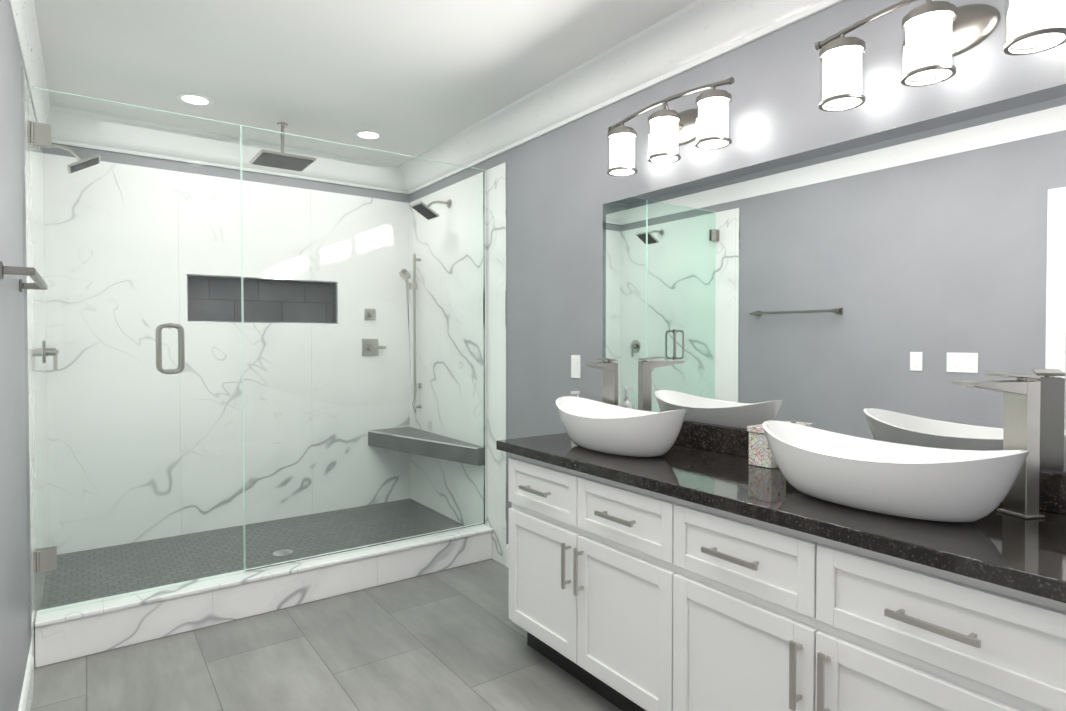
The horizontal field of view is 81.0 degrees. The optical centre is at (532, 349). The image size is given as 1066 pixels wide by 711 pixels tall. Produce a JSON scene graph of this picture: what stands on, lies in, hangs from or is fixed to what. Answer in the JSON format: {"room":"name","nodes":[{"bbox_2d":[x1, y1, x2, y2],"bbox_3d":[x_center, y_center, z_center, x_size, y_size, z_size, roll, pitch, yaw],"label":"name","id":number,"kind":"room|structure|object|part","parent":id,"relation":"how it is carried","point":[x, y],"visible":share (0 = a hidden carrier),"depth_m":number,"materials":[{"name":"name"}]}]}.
{"room":"bathroom","nodes":[
{"label":"bathroom","id":0,"kind":"room"},
{"bbox_2d":[0,0,36,710],"bbox_3d":[-1.119,0.022,1.061,0.200,2.600,6.220,-1,1,-36],"label":"wall","id":1,"kind":"structure","parent":0,"point":[14,644],"depth_m":1.98,"materials":[{"name":"grey paint"}]},
{"bbox_2d":[0,261,47,291],"bbox_3d":[-1.624,-0.225,2.005,0.077,0.044,0.690,-1,1,-36],"label":"towel rail","id":2,"kind":"object","parent":1,"relation":"attached to","point":[36,278],"visible":1,"depth_m":1.76,"materials":[{"name":"silver metal"}]},
{"bbox_2d":[18,654,33,710],"bbox_3d":[-1.370,1.247,1.617,0.014,0.130,1.942,-1,1,-36],"label":"baseboard","id":3,"kind":"structure","parent":1,"relation":"attached to","point":[26,695],"depth_m":2.24,"materials":[{"name":"white wood"}]},
{"bbox_2d":[9,0,56,143],"bbox_3d":[-1.019,-1.197,1.111,0.046,0.165,5.820,-1,1,-36],"label":"crown molding","id":4,"kind":"structure","parent":1,"relation":"attached to","point":[23,11],"depth_m":2.61,"materials":[{"name":"white paint"}]},
{"bbox_2d":[20,67,51,669],"bbox_3d":[-2.319,0.104,2.924,0.010,2.370,1.320,-1,1,-36],"label":"wall","id":5,"kind":"structure","parent":1,"relation":"attached to","point":[32,333],"depth_m":2.77,"materials":[{"name":"stone"}]},
{"bbox_2d":[44,341,58,370],"bbox_3d":[-2.568,0.032,3.332,0.062,0.160,0.120,-1,1,-36],"label":"shower valve","id":6,"kind":"object","parent":5,"relation":"attached to","point":[54,352],"depth_m":3.32,"materials":[{"name":"silver metal"}]},
{"bbox_2d":[38,143,100,173],"bbox_3d":[-2.306,-0.961,3.109,0.250,0.142,0.150,-1,1,-36],"label":"shower head","id":7,"kind":"object","parent":5,"relation":"attached to","point":[85,163],"depth_m":3.11},
{"bbox_2d":[42,143,409,202],"bbox_3d":[-1.891,-0.033,4.207,2.200,2.600,0.200,-1,1,-36],"label":"wall","id":8,"kind":"structure","parent":0,"point":[128,159],"depth_m":4.00,"materials":[{"name":"grey paint"}]},
{"bbox_2d":[53,106,396,191],"bbox_3d":[-1.832,-1.248,4.017,1.980,0.165,0.144,-1,1,-36],"label":"crown molding","id":9,"kind":"structure","parent":8,"relation":"attached to","point":[222,148],"depth_m":3.85,"materials":[{"name":"white paint"}]},
{"bbox_2d":[48,154,407,554],"bbox_3d":[-1.831,0.083,4.125,2.200,2.370,0.008,-1,1,-36],"label":"wall","id":10,"kind":"structure","parent":8,"relation":"attached to","point":[52,237],"depth_m":3.96,"materials":[{"name":"stone"}]},
{"bbox_2d":[186,274,337,323],"bbox_3d":[-1.797,-0.328,4.196,0.943,0.298,0.099,-1,1,-36],"label":"shower niche","id":11,"kind":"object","parent":10,"relation":"in","point":[269,304],"depth_m":4.21,"materials":[{"name":"tile"}]},
{"bbox_2d":[364,309,375,319],"bbox_3d":[-1.193,-0.254,4.528,0.082,0.074,0.065,-1,1,-36],"label":"shower valve","id":12,"kind":"object","parent":10,"relation":"attached to","point":[368,311],"depth_m":4.55,"materials":[{"name":"silver metal"}]},
{"bbox_2d":[362,339,385,355],"bbox_3d":[-1.169,-0.016,4.549,0.173,0.116,0.065,-1,1,-36],"label":"shower valve","id":13,"kind":"object","parent":10,"relation":"attached to","point":[367,351],"depth_m":4.55,"materials":[{"name":"silver metal"}]},
{"bbox_2d":[30,559,621,710],"bbox_3d":[-0.142,1.359,1.781,2.600,0.100,6.220,-1,1,-36],"label":"floor","id":14,"kind":"structure","parent":0,"point":[453,639],"depth_m":2.57,"materials":[{"name":"tile"}]},
{"bbox_2d":[40,499,464,609],"bbox_3d":[-1.518,1.214,3.707,2.184,0.123,1.067,-1,1,-36],"label":"shower floor","id":15,"kind":"structure","parent":14,"relation":"on","point":[281,541],"depth_m":3.62,"materials":[{"name":"tile"}]},
{"bbox_2d":[34,523,492,667],"bbox_3d":[-1.172,1.189,3.221,2.182,0.190,0.148,-1,1,-36],"label":"shower curb","id":16,"kind":"object","parent":14,"relation":"on","point":[66,632],"visible":0.83,"depth_m":2.97,"materials":[{"name":"stone"}]},
{"bbox_2d":[28,87,487,611],"bbox_3d":[-1.173,0.004,3.203,2.182,2.179,0.107,-1,1,-36],"label":"glass","id":17,"kind":"object","parent":16,"relation":"on","point":[39,135],"visible":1,"depth_m":3.04,"materials":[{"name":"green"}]},
{"bbox_3d":[-0.849,-0.002,3.434,1.373,2.176,0.010,-1,1,-36],"label":"panel","id":18,"kind":"part","parent":17,"relation":"part of","materials":[{"name":"clear glass"}]},
{"bbox_2d":[508,457,651,710],"bbox_3d":[0.397,0.868,2.438,0.543,0.860,0.985,-1,1,-36],"label":"base cabinet","id":19,"kind":"object","parent":14,"relation":"on","point":[580,545],"depth_m":2.27,"materials":[{"name":"white wood"}]},
{"bbox_2d":[652,493,783,710],"bbox_3d":[0.784,0.877,1.896,0.543,0.860,0.577,-1,1,-36],"label":"base cabinet","id":20,"kind":"object","parent":14,"relation":"on","point":[700,567],"depth_m":1.80,"materials":[{"name":"white wood"}]},
{"bbox_2d":[784,529,1055,710],"bbox_3d":[1.077,0.884,1.486,0.543,0.860,0.661,-1,1,-36],"label":"base cabinet","id":21,"kind":"object","parent":14,"relation":"on","point":[863,631],"depth_m":1.38,"materials":[{"name":"white wood"}]},
{"bbox_2d":[496,433,1065,604],"bbox_3d":[0.798,0.427,1.849,0.566,0.039,2.504,-1,1,-36],"label":"countertop","id":22,"kind":"structure","parent":21,"relation":"on","point":[1002,550],"depth_m":1.55,"materials":[{"name":"black stone"}]},
{"bbox_2d":[571,391,579,396],"bbox_3d":[0.205,0.290,2.889,0.065,0.197,0.060,-1,1,-36],"label":"soap pump","id":23,"kind":"object","parent":22,"relation":"on","point":[576,392],"visible":0.17,"depth_m":2.88,"materials":[{"name":"white"}]},
{"bbox_2d":[585,358,617,405],"bbox_3d":[0.301,0.214,2.711,0.076,0.356,0.214,1,1,32],"label":"faucet","id":24,"kind":"object","parent":22,"relation":"on","point":[609,368],"visible":0.67,"depth_m":2.75,"materials":[{"name":"silver metal"}]},
{"bbox_2d":[556,396,686,456],"bbox_3d":[0.330,0.302,2.469,0.344,0.188,0.650,-1,1,-36],"label":"sink","id":25,"kind":"object","parent":22,"relation":"in","point":[598,426],"visible":1,"depth_m":2.29,"materials":[{"name":"white ceramic"}]},
{"bbox_2d":[747,424,777,468],"bbox_3d":[0.815,0.329,2.170,0.098,0.145,0.098,-1,1,-36],"label":"decorative box","id":26,"kind":"object","parent":22,"relation":"on","point":[760,454],"visible":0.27,"depth_m":2.14,"materials":[{"name":"tile"}]},
{"bbox_2d":[763,420,1029,521],"bbox_3d":[0.911,0.316,1.655,0.344,0.188,0.650,-1,1,-36],"label":"sink","id":27,"kind":"object","parent":22,"relation":"in","point":[914,481],"visible":1,"depth_m":1.53,"materials":[{"name":"white ceramic"}]},
{"bbox_2d":[951,372,1044,518],"bbox_3d":[1.144,0.235,1.542,0.214,0.356,0.076,0,1,-14],"label":"faucet","id":28,"kind":"object","parent":22,"relation":"on","point":[1022,396],"visible":1,"depth_m":1.53,"materials":[{"name":"silver metal"}]},
{"bbox_2d":[1052,605,1065,710],"bbox_3d":[1.363,0.891,1.086,0.543,0.860,0.552,-1,1,-36],"label":"base cabinet","id":29,"kind":"object","parent":14,"relation":"on","point":[1058,686],"depth_m":1.16,"materials":[{"name":"white wood"}]},
{"bbox_2d":[34,0,696,164],"bbox_3d":[-0.142,-1.340,1.734,2.600,0.100,6.220,-1,1,-36],"label":"ceiling","id":30,"kind":"structure","parent":0,"point":[414,78],"depth_m":2.82,"materials":[{"name":"white paint"}]},
{"bbox_2d":[177,93,212,105],"bbox_3d":[-1.776,-1.314,3.284,0.170,0.006,0.170,-1,1,-36],"label":"recessed light","id":31,"kind":"object","parent":30,"relation":"in","point":[194,99],"visible":1,"depth_m":3.27,"materials":[{"name":"white"}]},
{"bbox_2d":[250,122,315,171],"bbox_3d":[-1.469,-1.210,3.665,0.300,0.225,0.300,-1,1,-36],"label":"shower head","id":32,"kind":"object","parent":30,"relation":"hanging from","point":[259,156],"visible":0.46,"depth_m":3.64},
{"bbox_2d":[354,130,382,139],"bbox_3d":[-1.014,-1.324,3.852,0.170,0.006,0.170,-1,1,-36],"label":"recessed light","id":33,"kind":"object","parent":30,"relation":"in","point":[367,134],"visible":0.96,"depth_m":3.84,"materials":[{"name":"white glass"}]},
{"bbox_2d":[410,0,1065,544],"bbox_3d":[0.834,-0.003,2.454,0.200,2.600,6.220,-1,1,-36],"label":"wall","id":34,"kind":"structure","parent":0,"point":[562,184],"depth_m":2.68,"materials":[{"name":"grey paint"}]},
{"bbox_2d":[408,162,507,565],"bbox_3d":[-0.536,0.082,4.196,0.010,2.370,1.320,-1,1,-36],"label":"wall","id":35,"kind":"structure","parent":34,"relation":"attached to","point":[497,273],"depth_m":4.08,"materials":[{"name":"stone"}]},
{"bbox_2d":[399,254,421,412],"bbox_3d":[-0.893,-0.119,4.548,0.160,1.160,0.081,-1,1,-36],"label":"slide bar","id":36,"kind":"object","parent":35,"relation":"attached to","point":[405,275],"depth_m":4.55,"materials":[{"name":"silver metal"}]},
{"bbox_2d":[368,427,482,465],"bbox_3d":[-0.751,0.651,4.215,0.331,0.111,1.114,-1,1,-36],"label":"shower bench","id":37,"kind":"object","parent":35,"relation":"attached to","point":[406,444],"depth_m":4.19,"materials":[{"name":"stone"}]},
{"bbox_2d":[411,199,451,219],"bbox_3d":[-0.663,-0.939,4.134,0.250,0.142,0.150,-1,1,-36],"label":"shower head","id":38,"kind":"object","parent":35,"relation":"attached to","point":[418,207],"depth_m":4.10},
{"bbox_2d":[506,544,508,567],"bbox_3d":[0.067,1.217,3.367,0.014,0.130,0.762,-1,1,-36],"label":"baseboard","id":39,"kind":"structure","parent":34,"relation":"attached to","point":[507,547],"depth_m":3.66,"materials":[{"name":"white wood"}]},
{"bbox_2d":[571,355,580,377],"bbox_3d":[0.215,0.085,3.144,0.008,0.116,0.070,-1,1,-36],"label":"switch plate","id":40,"kind":"object","parent":34,"relation":"attached to","point":[575,366],"visible":1,"depth_m":3.14,"materials":[{"name":"white plastic"}]},
{"bbox_2d":[395,0,843,194],"bbox_3d":[0.694,-1.218,2.333,0.144,0.165,5.820,-1,1,-36],"label":"crown molding","id":41,"kind":"structure","parent":34,"relation":"attached to","point":[692,35],"depth_m":2.78,"materials":[{"name":"white paint"}]},
{"bbox_2d":[607,77,733,175],"bbox_3d":[0.547,-0.877,2.505,0.190,0.238,0.644,-1,1,-36],"label":"sconce","id":42,"kind":"object","parent":34,"relation":"attached to","point":[706,122],"visible":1,"depth_m":2.44,"materials":[{"name":"white glass"}]},
{"bbox_2d":[602,83,1065,471],"bbox_3d":[0.965,-0.188,2.090,0.006,0.976,2.180,-1,1,-36],"label":"vanity mirror","id":43,"kind":"object","parent":34,"relation":"attached to","point":[889,285],"visible":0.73,"depth_m":1.97,"materials":[{"name":"mirror glass"},{"name":"silver backing"}]},
{"bbox_2d":[815,0,916,111],"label":"sconce","id":44,"kind":"object","parent":34,"relation":"attached to","point":[841,58],"depth_m":1.86,"materials":[{"name":"white glass"}]},
{"bbox_2d":[674,421,1065,512],"bbox_3d":[1.020,0.355,2.007,0.020,0.100,2.504,-1,1,-36],"label":"backsplash","id":45,"kind":"structure","parent":34,"relation":"attached to","point":[1052,485],"depth_m":2.35,"materials":[{"name":"black stone"}]},
{"bbox_2d":[901,0,1000,86],"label":"sconce","id":46,"kind":"object","parent":34,"relation":"attached to","point":[939,35],"depth_m":1.68,"materials":[{"name":"white glass"}]},
{"bbox_2d":[1003,0,1065,55],"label":"sconce","id":47,"kind":"object","parent":34,"relation":"attached to","point":[1032,23],"depth_m":1.49,"materials":[{"name":"white glass"}]}
]}

